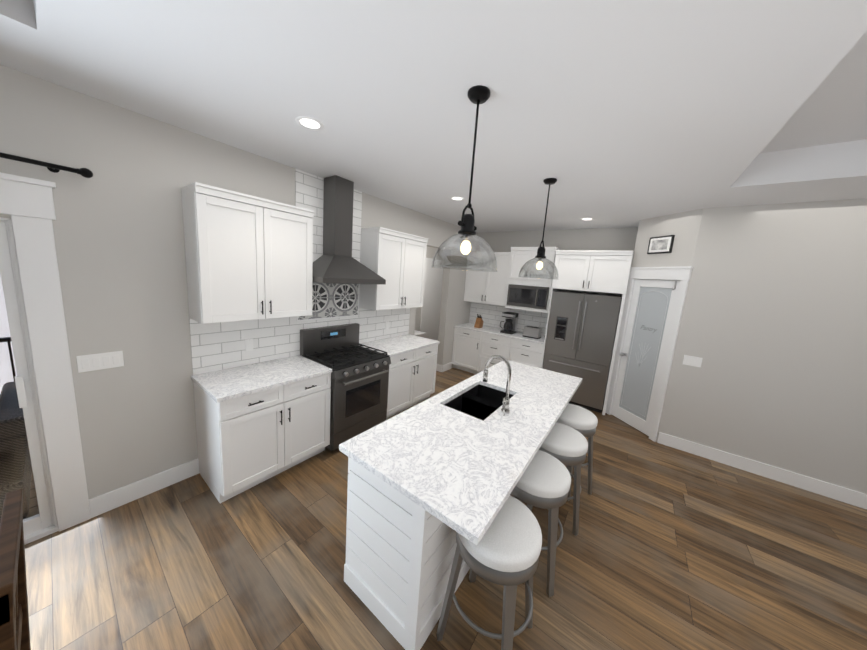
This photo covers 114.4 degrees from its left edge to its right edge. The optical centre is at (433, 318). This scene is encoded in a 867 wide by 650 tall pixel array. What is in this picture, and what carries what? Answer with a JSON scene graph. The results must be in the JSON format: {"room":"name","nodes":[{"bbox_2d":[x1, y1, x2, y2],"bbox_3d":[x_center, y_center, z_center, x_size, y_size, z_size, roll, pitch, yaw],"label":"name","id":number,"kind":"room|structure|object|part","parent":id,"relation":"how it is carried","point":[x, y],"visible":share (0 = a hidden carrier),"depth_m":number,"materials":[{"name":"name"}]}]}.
{"room":"kitchen","nodes":[
{"label":"kitchen","id":0,"kind":"room"},
{"bbox_2d":[0,65,476,498],"bbox_3d":[-2.624,0.044,1.621,0.150,2.870,11.750,10,11,35],"label":"wall","id":1,"kind":"structure","parent":0,"point":[118,227],"depth_m":2.03,"materials":[{"name":"grey paint"}]},
{"bbox_2d":[0,172,90,544],"bbox_3d":[-3.079,0.390,1.043,0.190,2.300,2.170,10,11,35],"label":"door frame","id":2,"kind":"structure","parent":1,"relation":"attached to","point":[27,204],"depth_m":1.75,"materials":[{"name":"white wood"}]},
{"bbox_2d":[0,152,92,177],"bbox_3d":[-2.956,-0.804,0.719,0.114,0.058,2.649,10,11,35],"label":"curtain rod","id":3,"kind":"object","parent":1,"relation":"attached to","point":[83,172],"visible":1,"depth_m":1.64,"materials":[{"name":"black metal"}]},
{"bbox_2d":[76,351,123,372],"bbox_3d":[-2.328,0.302,1.958,0.009,0.116,0.207,10,11,35],"label":"switch plate","id":4,"kind":"object","parent":1,"relation":"attached to","point":[93,362],"visible":1,"depth_m":1.95,"materials":[{"name":"white plastic"}]},
{"bbox_2d":[89,458,198,517],"bbox_3d":[-2.295,1.351,2.263,0.016,0.145,0.620,10,11,35],"label":"baseboard","id":5,"kind":"structure","parent":1,"relation":"attached to","point":[111,500],"depth_m":2.22,"materials":[{"name":"white wood"}]},
{"bbox_2d":[181,182,313,323],"bbox_3d":[-1.571,-0.512,2.483,0.372,1.015,0.890,10,11,35],"label":"upper cabinet","id":6,"kind":"object","parent":1,"relation":"attached to","point":[249,257],"visible":1,"depth_m":2.28,"materials":[{"name":"white wood"}]},
{"bbox_2d":[189,169,409,374],"bbox_3d":[-1.165,-0.584,3.342,0.011,1.942,2.760,10,11,35],"label":"tile backsplash","id":7,"kind":"structure","parent":1,"relation":"attached to","point":[217,346],"depth_m":2.92,"materials":[{"name":"white tile"}]},
{"bbox_2d":[245,339,252,351],"bbox_3d":[-1.775,0.260,2.693,0.009,0.116,0.070,10,11,35],"label":"electrical outlet plate","id":8,"kind":"object","parent":7,"relation":"attached to","point":[248,344],"visible":1,"depth_m":2.69,"materials":[{"name":"white plastic"}]},
{"bbox_2d":[297,282,359,320],"bbox_3d":[-1.223,-0.247,3.331,0.007,0.505,0.830,10,11,35],"label":"tile panel","id":9,"kind":"object","parent":7,"relation":"attached to","point":[332,300],"visible":0.5,"depth_m":3.37,"materials":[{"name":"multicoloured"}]},
{"bbox_2d":[313,175,385,283],"bbox_3d":[-0.973,-0.950,3.076,0.478,1.111,0.828,10,11,35],"label":"hood chimney","id":10,"kind":"object","parent":1,"relation":"attached to","point":[336,262],"visible":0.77,"depth_m":3.04,"materials":[{"name":"black metal"}]},
{"bbox_2d":[359,227,427,309],"bbox_3d":[-0.527,-0.654,3.893,0.372,1.015,0.950,10,11,35],"label":"upper cabinet","id":11,"kind":"object","parent":1,"relation":"attached to","point":[395,260],"visible":1,"depth_m":3.65,"materials":[{"name":"white wood"}]},
{"bbox_2d":[441,362,451,371],"bbox_3d":[0.271,1.003,5.730,0.019,0.145,0.346,10,11,35],"label":"baseboard","id":12,"kind":"structure","parent":1,"relation":"attached to","point":[447,366],"depth_m":5.70,"materials":[{"name":"white wood"}]},
{"bbox_2d":[415,247,444,330],"bbox_3d":[-0.769,-0.622,6.827,0.100,2.870,4.200,10,11,35],"label":"wall","id":13,"kind":"structure","parent":0,"point":[430,252],"depth_m":7.39,"materials":[{"name":"grey paint"}]},
{"bbox_2d":[420,258,443,340],"bbox_3d":[0.003,-0.455,7.821,0.034,2.350,1.060,10,11,35],"label":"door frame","id":14,"kind":"structure","parent":13,"relation":"attached to","point":[430,316],"depth_m":7.74,"materials":[{"name":"white wood"}]},
{"bbox_2d":[0,0,866,232],"bbox_3d":[1.181,-1.101,0.342,10.800,0.310,14.600,10,11,35],"label":"ceiling","id":15,"kind":"structure","parent":0,"point":[617,113],"depth_m":1.49,"materials":[{"name":"white painted drywall"}]},
{"bbox_2d":[295,116,323,130],"bbox_3d":[-0.842,-1.324,1.905,0.179,0.006,0.179,8,10,27],"label":"recessed light","id":16,"kind":"object","parent":15,"relation":"in","point":[310,123],"depth_m":1.90,"materials":[{"name":"white plastic"}]},
{"bbox_2d":[450,196,463,200],"bbox_3d":[0.293,-1.483,3.470,0.179,0.006,0.179,6,9,15],"label":"recessed light","id":17,"kind":"object","parent":15,"relation":"in","point":[455,198],"depth_m":3.47,"materials":[{"name":"white"}]},
{"bbox_2d":[432,85,496,271],"bbox_3d":[0.207,-0.731,1.538,0.380,0.917,0.380,10,11,35],"label":"pendant light","id":18,"kind":"object","parent":15,"relation":"hanging from","point":[478,94],"visible":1,"depth_m":1.51,"materials":[{"name":"clear glass"}]},
{"bbox_2d":[518,178,558,279],"bbox_3d":[1.067,-0.848,2.699,0.380,0.917,0.380,10,11,35],"label":"pendant light","id":19,"kind":"object","parent":15,"relation":"hanging from","point":[540,256],"visible":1,"depth_m":2.68,"materials":[{"name":"clear glass"}]},
{"bbox_2d":[580,218,593,220],"bbox_3d":[2.226,-1.434,4.054,0.179,0.006,0.179,8,10,27],"label":"recessed light","id":20,"kind":"object","parent":15,"relation":"in","point":[583,219],"depth_m":4.07,"materials":[{"name":"white plastic"}]},
{"bbox_2d":[24,368,866,649],"bbox_3d":[0.958,1.871,0.868,10.700,0.001,14.500,10,11,35],"label":"floor","id":21,"kind":"structure","parent":0,"point":[668,548],"depth_m":1.84,"materials":[{"name":"brown wood"}]},
{"bbox_2d":[0,489,30,649],"bbox_3d":[-1.496,1.189,0.735,0.520,1.040,0.545,10,11,35],"label":"cabinet","id":22,"kind":"object","parent":21,"relation":"on","point":[14,625],"visible":1,"depth_m":0.87,"materials":[{"name":"brown wood"}]},
{"bbox_2d":[193,373,330,502],"bbox_3d":[-1.552,0.969,2.640,0.652,0.890,0.925,10,11,35],"label":"base cabinet","id":23,"kind":"object","parent":21,"relation":"on","point":[246,442],"visible":0.9,"depth_m":2.35,"materials":[{"name":"white wood"}]},
{"bbox_2d":[191,355,331,402],"bbox_3d":[-1.532,0.511,2.570,0.632,0.034,0.942,10,11,35],"label":"countertop","id":24,"kind":"structure","parent":23,"relation":"on","point":[218,386],"depth_m":2.44,"materials":[{"name":"stone"}]},
{"bbox_3d":[-1.288,0.782,2.425,0.036,0.268,0.568,10,11,35],"label":"handle","id":25,"kind":"part","parent":23,"relation":"part of","materials":[{"name":"black metal"}]},
{"bbox_2d":[300,323,390,450],"bbox_3d":[-1.002,0.747,3.268,0.716,1.215,0.762,10,11,35],"label":"gas range","id":26,"kind":"object","parent":21,"relation":"on","point":[359,387],"visible":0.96,"depth_m":3.12,"materials":[{"name":"black metal"}]},
{"bbox_2d":[386,344,437,418],"bbox_3d":[-0.505,0.827,4.053,0.652,0.890,1.065,10,11,35],"label":"base cabinet","id":27,"kind":"object","parent":21,"relation":"on","point":[412,377],"visible":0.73,"depth_m":3.84,"materials":[{"name":"white wood"}]},
{"bbox_2d":[360,334,439,356],"bbox_3d":[-0.477,0.368,3.995,0.632,0.034,1.082,10,11,35],"label":"countertop","id":28,"kind":"structure","parent":27,"relation":"on","point":[396,345],"depth_m":3.91,"materials":[{"name":"stone"}]},
{"bbox_3d":[-0.241,0.640,3.839,0.036,0.268,0.638,10,11,35],"label":"handle","id":29,"kind":"part","parent":27,"relation":"part of","materials":[{"name":"black metal"}]},
{"bbox_2d":[414,330,426,337],"bbox_3d":[-0.653,0.609,6.828,0.397,0.460,1.040,10,11,35],"label":"bench","id":30,"kind":"object","parent":21,"relation":"on","point":[419,333],"visible":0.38,"depth_m":7.02,"materials":[{"name":"white"}]},
{"bbox_2d":[339,361,581,649],"bbox_3d":[0.502,1.156,2.370,0.880,0.890,2.356,10,11,35],"label":"kitchen island","id":31,"kind":"object","parent":21,"relation":"on","point":[429,478],"depth_m":1.55,"materials":[{"name":"white stone"}]},
{"bbox_2d":[339,448,402,495],"bbox_3d":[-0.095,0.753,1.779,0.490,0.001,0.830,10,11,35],"label":"island countertop","id":32,"kind":"structure","parent":31,"relation":"on","point":[360,462],"depth_m":1.43,"materials":[{"name":"white stone"}]},
{"bbox_2d":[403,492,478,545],"bbox_3d":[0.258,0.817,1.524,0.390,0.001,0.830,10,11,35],"label":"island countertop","id":33,"kind":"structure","parent":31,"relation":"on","point":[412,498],"depth_m":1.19,"materials":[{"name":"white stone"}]},
{"bbox_2d":[482,355,510,415],"bbox_3d":[0.475,0.492,2.130,0.242,0.423,0.113,10,11,35],"label":"faucet","id":34,"kind":"object","parent":31,"relation":"on","point":[505,406],"visible":1,"depth_m":2.10,"materials":[{"name":"silver metal"}]},
{"bbox_2d":[452,327,479,373],"bbox_3d":[0.827,0.641,5.883,0.617,0.890,0.617,10,11,35],"label":"base cabinet","id":35,"kind":"object","parent":21,"relation":"on","point":[473,352],"depth_m":5.64,"materials":[{"name":"white wood"}]},
{"bbox_2d":[437,495,541,649],"bbox_3d":[0.310,1.367,1.485,0.434,0.715,0.434,10,11,35],"label":"stool","id":36,"kind":"object","parent":21,"relation":"on","point":[505,551],"visible":0.73,"depth_m":1.31,"materials":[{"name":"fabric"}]},
{"bbox_2d":[476,332,511,373],"bbox_3d":[1.290,0.725,5.548,0.661,0.890,0.617,10,11,35],"label":"base cabinet","id":37,"kind":"object","parent":21,"relation":"on","point":[490,345],"depth_m":5.28,"materials":[{"name":"white wood"}]},
{"bbox_2d":[508,338,543,367],"bbox_3d":[1.787,0.816,5.190,0.577,0.890,0.617,10,11,35],"label":"base cabinet","id":38,"kind":"object","parent":21,"relation":"on","point":[523,352],"depth_m":4.90,"materials":[{"name":"white wood"}]},
{"bbox_2d":[454,323,544,343],"bbox_3d":[1.327,0.271,5.466,1.793,0.034,0.632,10,11,35],"label":"countertop","id":39,"kind":"structure","parent":38,"relation":"on","point":[518,335],"depth_m":5.34,"materials":[{"name":"stone"}]},
{"bbox_2d":[474,314,483,327],"bbox_3d":[0.932,0.053,5.692,0.110,0.273,0.188,10,11,35],"label":"knife block","id":40,"kind":"object","parent":39,"relation":"on","point":[479,322],"visible":1,"depth_m":5.65,"materials":[{"name":"brown wood"}]},
{"bbox_2d":[500,312,518,334],"bbox_3d":[1.433,0.086,5.334,0.261,0.386,0.260,10,11,35],"label":"coffee maker","id":41,"kind":"object","parent":39,"relation":"on","point":[510,323],"visible":1,"depth_m":5.25,"materials":[{"name":"black plastic"}]},
{"bbox_2d":[523,326,541,338],"bbox_3d":[1.788,0.252,5.072,0.290,0.188,0.180,10,11,35],"label":"toaster","id":42,"kind":"object","parent":39,"relation":"on","point":[531,332],"visible":1,"depth_m":5.00,"materials":[{"name":"silver metal"}]},
{"bbox_2d":[510,450,570,596],"bbox_3d":[0.668,1.325,1.927,0.434,0.715,0.434,8,10,26],"label":"stool","id":43,"kind":"object","parent":21,"relation":"on","point":[544,481],"visible":0.52,"depth_m":1.73,"materials":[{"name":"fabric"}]},
{"bbox_2d":[527,422,587,535],"bbox_3d":[1.009,1.285,2.345,0.434,0.715,0.434,7,9,16],"label":"stool","id":44,"kind":"object","parent":21,"relation":"on","point":[566,445],"visible":0.6,"depth_m":2.16,"materials":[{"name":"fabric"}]},
{"bbox_2d":[557,403,597,494],"bbox_3d":[1.325,1.245,2.756,0.434,0.715,0.434,5,9,6],"label":"stool","id":45,"kind":"object","parent":21,"relation":"on","point":[583,421],"visible":0.48,"depth_m":2.58,"materials":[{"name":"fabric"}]},
{"bbox_2d":[542,291,621,412],"bbox_3d":[2.408,0.485,4.608,0.930,1.775,0.706,10,11,35],"label":"refrigerator","id":46,"kind":"object","parent":21,"relation":"on","point":[581,334],"visible":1,"depth_m":4.30,"materials":[{"name":"grey metal"}]},
{"bbox_2d":[541,250,633,414],"bbox_3d":[2.451,0.174,4.575,1.006,2.435,0.712,10,11,35],"label":"tall cabinet","id":47,"kind":"object","parent":21,"relation":"on","point":[605,271],"visible":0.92,"depth_m":4.14,"materials":[{"name":"white wood"}]},
{"bbox_2d":[476,227,637,296],"bbox_3d":[2.607,-0.048,4.654,5.000,2.870,0.670,10,11,35],"label":"wall","id":48,"kind":"structure","parent":0,"point":[621,239],"depth_m":4.90,"materials":[{"name":"grey paint"}]},
{"bbox_2d":[464,252,510,305],"bbox_3d":[1.136,-0.807,5.662,0.945,1.015,0.372,10,11,35],"label":"upper cabinet","id":49,"kind":"object","parent":48,"relation":"attached to","point":[488,287],"visible":0.67,"depth_m":5.53,"materials":[{"name":"white wood"}]},
{"bbox_2d":[469,302,547,335],"bbox_3d":[1.531,-0.015,5.677,1.793,0.492,0.011,10,11,35],"label":"tile backsplash","id":50,"kind":"structure","parent":48,"relation":"attached to","point":[491,315],"depth_m":5.76,"materials":[{"name":"white tile"}]},
{"bbox_2d":[505,247,560,312],"bbox_3d":[1.808,-0.709,5.124,0.780,1.120,0.452,10,11,35],"label":"upper cabinet","id":51,"kind":"object","parent":48,"relation":"attached to","point":[520,257],"visible":0.54,"depth_m":4.97,"materials":[{"name":"white wood"}]},
{"bbox_2d":[506,284,548,309],"bbox_3d":[1.774,-0.402,5.155,0.714,0.384,0.428,10,11,35],"label":"built-in microwave","id":52,"kind":"object","parent":51,"relation":"in","point":[528,296],"visible":0.94,"depth_m":5.00,"materials":[{"name":"black metal"}]},
{"bbox_2d":[632,208,703,279],"bbox_3d":[2.914,0.111,3.760,0.100,2.870,0.773,2,9,-14],"label":"wall","id":53,"kind":"structure","parent":0,"point":[683,227],"depth_m":3.48,"materials":[{"name":"grey paint"}]},
{"bbox_2d":[611,279,679,435],"bbox_3d":[2.824,0.507,3.805,0.121,2.040,0.617,2,9,-14],"label":"pantry door","id":54,"kind":"structure","parent":53,"relation":"in","point":[643,352],"depth_m":3.80,"materials":[{"name":"white glass"}]},
{"bbox_2d":[606,266,692,441],"bbox_3d":[2.874,0.431,3.805,0.136,2.220,0.817,2,9,-14],"label":"door frame","id":55,"kind":"structure","parent":53,"relation":"attached to","point":[682,274],"depth_m":3.55,"materials":[{"name":"white wood"}]},
{"bbox_2d":[647,235,674,253],"bbox_3d":[2.923,-0.944,3.603,0.024,0.215,0.300,2,9,-14],"label":"framed picture","id":56,"kind":"object","parent":53,"relation":"attached to","point":[660,244],"visible":0.93,"depth_m":3.59,"materials":[{"name":"black"}]},
{"bbox_2d":[656,199,866,493],"bbox_3d":[5.169,0.567,1.839,5.450,2.870,0.100,10,11,35],"label":"wall","id":57,"kind":"structure","parent":0,"point":[772,332],"depth_m":2.90,"materials":[{"name":"grey paint"}]},
{"bbox_2d":[683,355,702,366],"bbox_3d":[3.074,0.510,3.317,0.162,0.116,0.009,10,11,35],"label":"switch plate","id":58,"kind":"object","parent":57,"relation":"attached to","point":[692,361],"visible":1,"depth_m":3.31,"materials":[{"name":"white plastic"}]},
{"bbox_2d":[657,432,866,508],"bbox_3d":[5.048,1.916,1.993,5.430,0.145,0.016,10,11,35],"label":"baseboard","id":59,"kind":"structure","parent":57,"relation":"attached to","point":[833,491],"depth_m":3.01,"materials":[{"name":"white wood"}]},
{"label":"outside","id":60,"kind":"structure","parent":0,"visible":0},
{"bbox_2d":[27,470,38,517],"bbox_3d":[-4.493,1.518,1.561,2.350,0.200,7.200,10,11,35],"label":"floor","id":61,"kind":"structure","parent":60,"point":[32,491],"depth_m":2.17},
{"bbox_2d":[0,337,15,380],"bbox_3d":[-5.311,0.749,2.092,0.110,1.040,7.205,10,11,35],"label":"deck railing","id":62,"kind":"object","parent":61,"relation":"on","point":[10,349],"depth_m":2.98,"materials":[{"name":"black metal"}]},
{"bbox_2d":[0,381,31,522],"bbox_3d":[-3.467,0.973,1.887,0.960,0.920,0.926,10,11,35],"label":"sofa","id":63,"kind":"object","parent":61,"relation":"on","point":[9,420],"depth_m":1.91,"materials":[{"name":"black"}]},
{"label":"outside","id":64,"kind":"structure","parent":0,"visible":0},
{"bbox_2d":[0,273,16,393],"bbox_3d":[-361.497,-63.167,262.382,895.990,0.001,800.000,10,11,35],"label":"snowy ground","id":65,"kind":"structure","parent":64,"point":[5,366],"depth_m":7.61,"materials":[{"name":"white snow"}]}
]}

